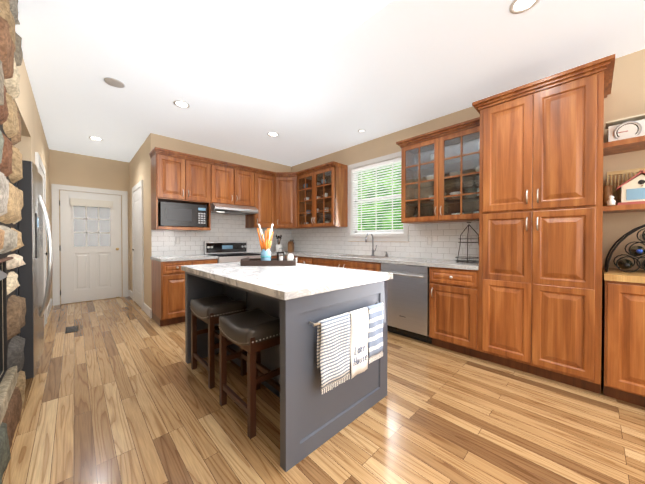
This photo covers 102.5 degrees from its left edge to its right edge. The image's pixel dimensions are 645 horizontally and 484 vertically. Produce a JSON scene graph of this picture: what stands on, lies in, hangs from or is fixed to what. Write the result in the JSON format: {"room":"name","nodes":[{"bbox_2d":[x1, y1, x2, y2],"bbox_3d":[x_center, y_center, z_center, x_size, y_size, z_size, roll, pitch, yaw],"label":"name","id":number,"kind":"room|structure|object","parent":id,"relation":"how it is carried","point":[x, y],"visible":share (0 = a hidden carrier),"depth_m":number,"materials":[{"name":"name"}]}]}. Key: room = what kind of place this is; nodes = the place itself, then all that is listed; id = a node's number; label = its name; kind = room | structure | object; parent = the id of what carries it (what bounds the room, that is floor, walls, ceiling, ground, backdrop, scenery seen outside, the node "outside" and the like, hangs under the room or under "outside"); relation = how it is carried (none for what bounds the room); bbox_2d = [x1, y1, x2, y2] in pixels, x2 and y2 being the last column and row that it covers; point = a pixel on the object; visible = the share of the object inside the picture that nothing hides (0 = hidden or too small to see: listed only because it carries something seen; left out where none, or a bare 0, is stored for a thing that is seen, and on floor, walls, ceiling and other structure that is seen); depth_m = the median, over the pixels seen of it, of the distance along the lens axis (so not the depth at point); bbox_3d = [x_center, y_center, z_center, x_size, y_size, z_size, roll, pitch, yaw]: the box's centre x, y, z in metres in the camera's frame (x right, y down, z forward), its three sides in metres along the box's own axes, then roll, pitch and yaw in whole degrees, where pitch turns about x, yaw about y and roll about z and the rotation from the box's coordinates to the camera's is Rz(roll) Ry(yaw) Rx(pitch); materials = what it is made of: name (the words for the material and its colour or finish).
{"room":"kitchen","nodes":[
{"label":"kitchen","id":0,"kind":"room"},
{"bbox_2d":[0,31,50,376],"bbox_3d":[-1.939,-0.204,0.936,0.880,2.740,9.100,-1,1,-44],"label":"wall","id":1,"kind":"structure","parent":0,"point":[31,142],"depth_m":2.58,"materials":[{"name":"beige paint"}]},
{"bbox_2d":[0,91,14,382],"bbox_3d":[-1.225,-0.203,0.838,0.012,2.739,2.570,-1,1,-44],"label":"backing","id":2,"kind":"object","parent":1,"relation":"attached to","point":[5,301],"visible":0.12,"depth_m":1.54,"materials":[{"name":"grey"}]},
{"bbox_2d":[0,270,6,279],"bbox_3d":[-1.513,0.446,1.004,0.220,0.649,1.276,-1,1,-44],"label":"stone","id":3,"kind":"object","parent":2,"relation":"in","point":[3,275],"visible":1,"depth_m":1.48,"materials":[{"name":"grey stone"}]},
{"bbox_2d":[0,257,18,425],"bbox_3d":[-1.424,0.484,1.090,0.044,0.771,1.532,-1,1,-44],"label":"hearth","id":4,"kind":"object","parent":2,"relation":"attached to","point":[8,383],"visible":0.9,"depth_m":1.39,"materials":[{"name":"brown stone"}]},
{"bbox_2d":[0,0,25,483],"bbox_3d":[-1.187,-0.203,0.848,0.070,2.730,2.710,-1,1,-44],"label":"stone fireplace","id":5,"kind":"object","parent":2,"relation":"attached to","point":[11,168],"visible":0.92,"depth_m":1.55,"materials":[{"name":"beige stone"}]},
{"bbox_2d":[35,152,46,323],"bbox_3d":[-3.529,0.074,3.252,0.025,2.140,1.000,-1,1,-44],"label":"door frame","id":6,"kind":"structure","parent":1,"relation":"attached to","point":[38,161],"depth_m":3.54,"materials":[{"name":"white paint"}]},
{"bbox_2d":[39,165,46,326],"bbox_3d":[-3.522,0.117,3.259,0.042,2.030,0.800,-1,1,-44],"label":"door","id":7,"kind":"structure","parent":1,"relation":"in","point":[41,173],"depth_m":3.45,"materials":[{"name":"white paint"}]},
{"bbox_2d":[47,298,51,318],"bbox_3d":[-4.320,1.071,4.082,0.020,0.130,1.280,-1,1,-44],"label":"baseboard","id":8,"kind":"structure","parent":1,"relation":"attached to","point":[49,306],"depth_m":4.11,"materials":[{"name":"white paint"}]},
{"bbox_2d":[49,149,129,305],"bbox_3d":[-4.433,-0.242,4.918,1.230,2.740,0.100,-1,1,-44],"label":"wall","id":9,"kind":"structure","parent":0,"point":[71,169],"depth_m":4.87,"materials":[{"name":"beige paint"}]},
{"bbox_2d":[51,184,127,305],"bbox_3d":[-4.357,0.059,4.907,1.070,2.140,0.025,-1,1,-44],"label":"door frame","id":10,"kind":"structure","parent":9,"relation":"attached to","point":[55,188],"depth_m":4.63,"materials":[{"name":"white paint"}]},
{"bbox_2d":[59,190,121,303],"bbox_3d":[-4.346,0.102,4.886,0.872,2.030,0.067,-1,1,-44],"label":"back door","id":11,"kind":"structure","parent":9,"relation":"in","point":[90,246],"depth_m":4.88,"materials":[{"name":"white paint"}]},
{"bbox_2d":[129,133,290,308],"bbox_3d":[-2.348,-0.247,5.496,2.580,2.740,2.150,-1,1,-44],"label":"wall","id":12,"kind":"structure","parent":0,"point":[140,166],"depth_m":4.22,"materials":[{"name":"beige paint"}]},
{"bbox_2d":[128,290,132,299],"bbox_3d":[-3.795,1.061,5.139,0.020,0.130,0.480,-1,1,-44],"label":"baseboard","id":13,"kind":"structure","parent":12,"relation":"attached to","point":[130,293],"depth_m":5.19,"materials":[{"name":"white paint"}]},
{"bbox_2d":[132,188,140,306],"bbox_3d":[-3.288,0.105,4.583,0.042,2.030,0.792,-1,1,-44],"label":"door","id":14,"kind":"structure","parent":12,"relation":"in","point":[137,237],"depth_m":4.58,"materials":[{"name":"white paint"}]},
{"bbox_2d":[132,180,143,310],"bbox_3d":[-3.285,0.061,4.594,0.025,2.140,0.980,-1,1,-44],"label":"door frame","id":15,"kind":"structure","parent":12,"relation":"attached to","point":[139,184],"depth_m":4.25,"materials":[{"name":"white paint"}]},
{"bbox_2d":[143,303,151,318],"bbox_3d":[-2.734,1.072,4.033,0.021,0.130,0.586,-1,1,-44],"label":"baseboard","id":16,"kind":"structure","parent":12,"relation":"attached to","point":[147,309],"depth_m":3.98,"materials":[{"name":"white paint"}]},
{"bbox_2d":[151,213,290,255],"bbox_3d":[-1.611,-0.197,4.709,2.550,0.825,0.006,-1,1,-44],"label":"tile backsplash","id":17,"kind":"structure","parent":12,"relation":"attached to","point":[224,227],"depth_m":4.47,"materials":[{"name":"white tile"}]},
{"bbox_2d":[175,237,179,243],"bbox_3d":[-2.275,-0.011,4.064,0.070,0.115,0.008,-1,1,-44],"label":"electrical outlet plate","id":18,"kind":"object","parent":17,"relation":"attached to","point":[177,239],"depth_m":4.06,"materials":[{"name":"white plastic"}]},
{"bbox_2d":[151,153,307,230],"bbox_3d":[-1.386,-0.703,4.487,2.578,1.050,0.629,-1,1,-44],"label":"upper cabinet","id":19,"kind":"object","parent":12,"relation":"attached to","point":[272,199],"depth_m":4.20,"materials":[{"name":"brown wood"}]},
{"bbox_2d":[158,201,206,227],"bbox_3d":[-2.148,-0.388,3.956,0.631,0.349,0.308,-1,1,-44],"label":"countertop microwave","id":20,"kind":"object","parent":19,"relation":"in","point":[171,214],"visible":0.92,"depth_m":3.82,"materials":[{"name":"black plastic"}]},
{"bbox_2d":[211,203,257,214],"bbox_3d":[-1.553,-0.540,4.418,0.750,0.129,0.485,-1,1,-44],"label":"under-cabinet range hood","id":21,"kind":"object","parent":19,"relation":"attached to","point":[217,208],"visible":0.96,"depth_m":4.27,"materials":[{"name":"silver metal"}]},
{"bbox_2d":[149,54,614,176],"bbox_3d":[-0.012,-1.269,3.034,2.600,0.110,4.621,-1,1,-44],"label":"crown molding","id":22,"kind":"structure","parent":19,"relation":"attached to","point":[606,64],"depth_m":2.42,"materials":[{"name":"brown wood"}]},
{"bbox_2d":[2,296,644,483],"bbox_3d":[-0.564,1.178,2.268,4.690,0.050,9.300,-1,1,-44],"label":"floor","id":23,"kind":"structure","parent":0,"point":[118,391],"depth_m":1.64,"materials":[{"name":"brown wood"}]},
{"bbox_2d":[14,160,52,378],"bbox_3d":[-2.793,0.273,2.054,0.907,1.765,0.910,-1,1,-44],"label":"fridge","id":24,"kind":"object","parent":23,"relation":"on","point":[30,272],"visible":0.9,"depth_m":1.98,"materials":[{"name":"grey metal"}]},
{"bbox_2d":[65,325,78,333],"bbox_3d":[-3.253,1.140,3.360,0.120,0.006,0.300,-1,1,-44],"label":"floor vent","id":25,"kind":"object","parent":23,"relation":"in","point":[70,329],"visible":1,"depth_m":3.34,"materials":[{"name":"black metal"}]},
{"bbox_2d":[151,259,217,326],"bbox_3d":[-2.053,0.701,3.867,0.740,0.876,0.621,-1,1,-44],"label":"base cabinet","id":26,"kind":"object","parent":23,"relation":"on","point":[168,291],"depth_m":3.51,"materials":[{"name":"brown wood"}]},
{"bbox_2d":[150,252,282,261],"bbox_3d":[-1.621,0.239,4.271,1.952,0.040,0.629,-1,1,-44],"label":"countertop","id":27,"kind":"structure","parent":26,"relation":"on","point":[179,258],"depth_m":3.73,"materials":[{"name":"stone"}]},
{"bbox_2d":[190,294,247,388],"bbox_3d":[-0.923,0.828,2.287,0.341,0.651,0.479,-1,1,-44],"label":"counter stool","id":28,"kind":"object","parent":23,"relation":"on","point":[210,311],"visible":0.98,"depth_m":2.17,"materials":[{"name":"brown wood"}]},
{"bbox_2d":[190,294,246,319],"bbox_3d":[-0.923,0.568,2.284,0.334,0.146,0.466,-1,1,-44],"label":"seat cushion","id":29,"kind":"object","parent":28,"relation":"on","point":[207,308],"depth_m":2.16,"materials":[{"name":"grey leather"}]},
{"bbox_2d":[204,241,260,262],"bbox_3d":[-1.489,0.566,4.362,0.750,1.135,0.669,-1,1,-44],"label":"range","id":30,"kind":"object","parent":23,"relation":"on","point":[229,251],"visible":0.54,"depth_m":4.39,"materials":[{"name":"silver metal"}]},
{"bbox_2d":[218,308,279,438],"bbox_3d":[-0.466,0.832,1.783,0.341,0.651,0.479,-1,1,-44],"label":"counter stool","id":31,"kind":"object","parent":23,"relation":"on","point":[252,333],"visible":0.77,"depth_m":1.64,"materials":[{"name":"brown wood"}]},
{"bbox_2d":[219,308,279,345],"bbox_3d":[-0.466,0.573,1.780,0.334,0.146,0.466,-1,1,-44],"label":"seat cushion","id":32,"kind":"object","parent":31,"relation":"on","point":[254,327],"depth_m":1.64,"materials":[{"name":"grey leather"}]},
{"bbox_2d":[185,271,387,471],"bbox_3d":[-0.413,0.716,2.207,0.930,0.875,1.630,-1,1,-44],"label":"kitchen island","id":33,"kind":"object","parent":23,"relation":"on","point":[313,418],"visible":0.44,"depth_m":1.53,"materials":[{"name":"grey wood"}]},
{"bbox_2d":[181,262,392,299],"bbox_3d":[-0.412,0.257,2.203,0.988,0.044,1.690,-1,1,-44],"label":"island countertop","id":34,"kind":"structure","parent":33,"relation":"on","point":[298,280],"depth_m":1.76,"materials":[{"name":"white stone"}]},
{"bbox_2d":[240,257,297,265],"bbox_3d":[-0.517,0.199,2.593,0.524,0.065,0.304,0,1,-2],"label":"tray","id":35,"kind":"object","parent":34,"relation":"on","point":[247,261],"visible":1,"depth_m":2.45,"materials":[{"name":"brown wood"}]},
{"bbox_2d":[257,224,273,260],"bbox_3d":[-0.569,0.020,2.596,0.170,0.397,0.162,-1,1,-44],"label":"utensil crock","id":36,"kind":"object","parent":35,"relation":"on","point":[265,245],"visible":1,"depth_m":2.56,"materials":[{"name":"blue ceramic"}]},
{"bbox_2d":[277,248,292,260],"bbox_3d":[-0.387,0.143,2.607,0.168,0.152,0.133,-1,1,-44],"label":"lantern","id":37,"kind":"object","parent":35,"relation":"on","point":[289,257],"visible":0.67,"depth_m":2.59,"materials":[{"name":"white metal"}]},
{"bbox_2d":[309,302,382,326],"bbox_3d":[0.173,0.439,1.601,0.650,0.015,0.054,-1,1,-44],"label":"towel bar","id":38,"kind":"object","parent":33,"relation":"attached to","point":[314,324],"visible":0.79,"depth_m":1.38,"materials":[{"name":"silver metal"}]},
{"bbox_2d":[317,313,350,393],"bbox_3d":[0.069,0.626,1.475,0.238,0.394,0.042,-1,1,-44],"label":"towel","id":39,"kind":"object","parent":38,"relation":"hanging from","point":[333,348],"visible":1,"depth_m":1.45,"materials":[{"name":"white fabric"}]},
{"bbox_2d":[348,307,368,378],"bbox_3d":[0.223,0.626,1.622,0.171,0.396,0.042,-1,1,-44],"label":"towel","id":40,"kind":"object","parent":38,"relation":"hanging from","point":[359,321],"visible":0.94,"depth_m":1.61,"materials":[{"name":"white fabric"}]},
{"bbox_2d":[354,355,366,363],"bbox_3d":[0.236,0.732,1.609,0.135,0.047,0.004,-1,1,-44],"label":"lettering","id":41,"kind":"object","parent":40,"relation":"attached to","point":[366,355],"depth_m":1.60,"materials":[{"name":"black fabric"}]},
{"bbox_2d":[367,303,383,363],"bbox_3d":[0.350,0.611,1.744,0.165,0.369,0.041,-1,1,-44],"label":"towel","id":42,"kind":"object","parent":38,"relation":"hanging from","point":[375,329],"visible":0.96,"depth_m":1.73,"materials":[{"name":"white"}]},
{"bbox_2d":[285,255,312,263],"bbox_3d":[-0.198,0.693,4.669,0.631,0.876,0.768,-1,1,-44],"label":"base cabinet","id":43,"kind":"object","parent":23,"relation":"on","point":[306,260],"depth_m":4.32,"materials":[{"name":"brown wood"}]},
{"bbox_2d":[313,258,381,271],"bbox_3d":[0.510,0.700,3.930,0.631,0.876,1.280,-1,1,-44],"label":"base cabinet","id":44,"kind":"object","parent":23,"relation":"on","point":[371,266],"depth_m":3.62,"materials":[{"name":"brown wood"}]},
{"bbox_2d":[275,251,478,269],"bbox_3d":[0.400,0.242,4.036,0.644,0.040,3.768,-1,1,-44],"label":"countertop","id":45,"kind":"structure","parent":44,"relation":"on","point":[445,263],"depth_m":3.26,"materials":[{"name":"stone"}]},
{"bbox_2d":[276,234,281,251],"bbox_3d":[-0.866,0.036,5.124,0.129,0.350,0.124,-1,1,-44],"label":"utensil crock","id":46,"kind":"object","parent":45,"relation":"on","point":[278,245],"visible":0.9,"depth_m":5.08,"materials":[{"name":"white ceramic"}]},
{"bbox_2d":[288,240,293,251],"bbox_3d":[-0.635,0.088,5.282,0.090,0.244,0.186,0,1,11],"label":"knife block","id":47,"kind":"object","parent":45,"relation":"on","point":[290,246],"visible":1,"depth_m":5.20,"materials":[{"name":"brown wood"}]},
{"bbox_2d":[365,233,387,256],"bbox_3d":[0.788,0.047,3.796,0.218,0.355,0.287,-1,1,-44],"label":"faucet","id":48,"kind":"object","parent":45,"relation":"on","point":[373,251],"visible":1,"depth_m":3.91,"materials":[{"name":"silver metal"}]},
{"bbox_2d":[455,222,478,262],"bbox_3d":[1.624,0.011,2.872,0.268,0.444,0.268,-1,1,-44],"label":"stand","id":49,"kind":"object","parent":45,"relation":"on","point":[467,258],"visible":0.92,"depth_m":2.86,"materials":[{"name":"black metal"}]},
{"bbox_2d":[381,263,431,343],"bbox_3d":[1.141,0.709,3.225,0.674,0.870,0.600,-1,1,-44],"label":"dishwasher","id":50,"kind":"object","parent":23,"relation":"on","point":[408,303],"visible":0.65,"depth_m":2.98,"materials":[{"name":"silver metal"}]},
{"bbox_2d":[429,267,480,358],"bbox_3d":[1.541,0.710,2.854,0.631,0.876,0.480,-1,1,-44],"label":"base cabinet","id":51,"kind":"object","parent":23,"relation":"on","point":[453,309],"depth_m":2.62,"materials":[{"name":"brown wood"}]},
{"bbox_2d":[478,71,603,393],"bbox_3d":[1.972,-0.048,2.374,0.664,2.400,0.800,-1,1,-44],"label":"pantry","id":52,"kind":"object","parent":23,"relation":"on","point":[540,222],"visible":1,"depth_m":2.12,"materials":[{"name":"brown wood"}]},
{"bbox_2d":[602,267,644,406],"bbox_3d":[2.592,0.698,1.735,0.664,0.920,0.970,-1,1,-44],"label":"base cabinet","id":53,"kind":"object","parent":23,"relation":"on","point":[623,337],"visible":0.95,"depth_m":1.82,"materials":[{"name":"brown wood"}]},
{"bbox_2d":[604,224,644,272],"bbox_3d":[2.509,0.034,1.826,0.420,0.395,0.697,-1,1,-44],"label":"wine rack","id":54,"kind":"object","parent":53,"relation":"on","point":[624,262],"visible":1,"depth_m":1.96,"materials":[{"name":"black metal"}]},
{"bbox_2d":[15,0,644,166],"bbox_3d":[-0.564,-1.617,2.241,4.690,0.060,9.300,-1,1,-44],"label":"ceiling","id":55,"kind":"structure","parent":0,"point":[307,80],"depth_m":2.30,"materials":[{"name":"white paint"}]},
{"bbox_2d":[89,136,102,140],"bbox_3d":[-3.528,-1.615,4.026,0.169,0.036,0.169,0,1,40],"label":"recessed light","id":56,"kind":"object","parent":55,"relation":"in","point":[91,137],"depth_m":4.02,"materials":[{"name":"white paint"}]},
{"bbox_2d":[104,77,124,87],"bbox_3d":[-2.080,-1.584,2.589,0.169,0.009,0.169,0,1,1],"label":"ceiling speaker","id":57,"kind":"object","parent":55,"relation":"in","point":[113,82],"depth_m":2.57,"materials":[{"name":"white paint"}]},
{"bbox_2d":[173,100,189,107],"bbox_3d":[-1.633,-1.606,3.003,0.169,0.036,0.169,0,1,22],"label":"recessed light","id":58,"kind":"object","parent":55,"relation":"in","point":[182,104],"depth_m":3.00,"materials":[{"name":"white paint"}]},
{"bbox_2d":[267,132,278,136],"bbox_3d":[-0.738,-1.614,3.861,0.169,0.036,0.169,0,1,22],"label":"recessed light","id":59,"kind":"object","parent":55,"relation":"in","point":[273,134],"depth_m":3.87,"materials":[{"name":"white paint"}]},
{"bbox_2d":[509,0,539,13],"bbox_3d":[1.338,-1.594,1.710,0.169,0.036,0.169,0,1,40],"label":"recessed light","id":60,"kind":"object","parent":55,"relation":"in","point":[520,6],"depth_m":1.73,"materials":[{"name":"white paint"}]},
{"bbox_2d":[291,49,644,369],"bbox_3d":[1.066,-0.232,3.886,0.120,2.740,9.200,-1,1,-44],"label":"wall","id":61,"kind":"structure","parent":0,"point":[625,98],"depth_m":2.26,"materials":[{"name":"beige paint"}]},
{"bbox_2d":[297,166,347,228],"bbox_3d":[-0.037,-0.739,4.666,0.384,0.980,0.980,-1,1,-44],"label":"upper cabinet","id":62,"kind":"object","parent":61,"relation":"attached to","point":[322,198],"visible":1,"depth_m":4.52,"materials":[{"name":"brown wood"}]},
{"bbox_2d":[347,151,408,241],"bbox_3d":[0.858,-0.646,4.066,0.165,1.295,1.115,-1,1,-44],"label":"window","id":63,"kind":"structure","parent":61,"relation":"in","point":[396,237],"depth_m":4.18,"materials":[{"name":"white paint"}]},
{"bbox_2d":[352,158,402,233],"bbox_3d":[0.856,-0.664,4.065,0.060,1.088,0.943,-1,1,-44],"label":"window blinds","id":64,"kind":"object","parent":63,"relation":"attached to","point":[386,163],"visible":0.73,"depth_m":4.04,"materials":[{"name":"white plastic"}]},
{"bbox_2d":[291,221,478,260],"bbox_3d":[0.629,-0.023,4.252,0.006,0.485,3.767,-1,1,-44],"label":"tile backsplash","id":65,"kind":"structure","parent":61,"relation":"attached to","point":[444,236],"depth_m":3.61,"materials":[{"name":"white tile"}]},
{"bbox_2d":[427,237,431,244],"bbox_3d":[1.417,-0.005,3.421,0.008,0.115,0.070,-1,1,-44],"label":"electrical outlet plate","id":66,"kind":"object","parent":65,"relation":"attached to","point":[429,240],"depth_m":3.42,"materials":[{"name":"white plastic"}]},
{"bbox_2d":[465,236,471,245],"bbox_3d":[1.742,-0.002,3.082,0.008,0.115,0.070,-1,1,-44],"label":"electrical outlet plate","id":67,"kind":"object","parent":65,"relation":"attached to","point":[469,237],"depth_m":3.08,"materials":[{"name":"white plastic"}]},
{"bbox_2d":[401,126,479,223],"bbox_3d":[1.460,-0.725,3.104,0.384,0.980,0.968,-1,1,-44],"label":"upper cabinet","id":68,"kind":"object","parent":61,"relation":"attached to","point":[439,179],"visible":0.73,"depth_m":3.08,"materials":[{"name":"brown wood"}]},
{"bbox_2d":[603,135,644,213],"bbox_3d":[2.717,-0.518,1.849,0.309,0.550,0.978,-1,1,-44],"label":"shelf","id":69,"kind":"object","parent":61,"relation":"attached to","point":[625,145],"depth_m":2.05,"materials":[{"name":"brown wood"}]},
{"bbox_2d":[603,185,612,205],"bbox_3d":[2.355,-0.372,2.134,0.053,0.170,0.053,0,1,34],"label":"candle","id":70,"kind":"object","parent":69,"relation":"on","point":[608,189],"depth_m":2.12,"materials":[{"name":"brown wax"}]},
{"bbox_2d":[605,193,615,205],"bbox_3d":[2.287,-0.326,2.048,0.052,0.080,0.049,-1,1,-44],"label":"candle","id":71,"kind":"object","parent":69,"relation":"on","point":[608,198],"depth_m":2.05,"materials":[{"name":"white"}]},
{"bbox_2d":[605,113,644,141],"bbox_3d":[2.470,-0.890,2.102,0.182,0.187,0.230,-1,1,-44],"label":"scale","id":72,"kind":"object","parent":69,"relation":"on","point":[626,127],"visible":0.85,"depth_m":2.06,"materials":[{"name":"white metal"}]},
{"bbox_2d":[606,167,644,204],"bbox_3d":[2.667,-0.436,2.022,0.125,0.300,0.607,-1,1,-44],"label":"crate","id":73,"kind":"object","parent":69,"relation":"on","point":[625,172],"visible":0.52,"depth_m":2.15,"materials":[{"name":"brown wood"}]},
{"bbox_2d":[616,169,644,204],"bbox_3d":[2.462,-0.414,2.001,0.180,0.257,0.250,-1,1,-44],"label":"birdhouse","id":74,"kind":"object","parent":69,"relation":"on","point":[632,190],"visible":0.96,"depth_m":1.99,"materials":[{"name":"white wood"}]},
{"label":"outside","id":75,"kind":"structure","parent":0,"visible":0},
{"bbox_2d":[358,163,402,229],"bbox_3d":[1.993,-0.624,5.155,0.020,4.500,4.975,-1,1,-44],"label":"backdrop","id":76,"kind":"structure","parent":75,"point":[379,224],"depth_m":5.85,"materials":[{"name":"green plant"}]}
]}

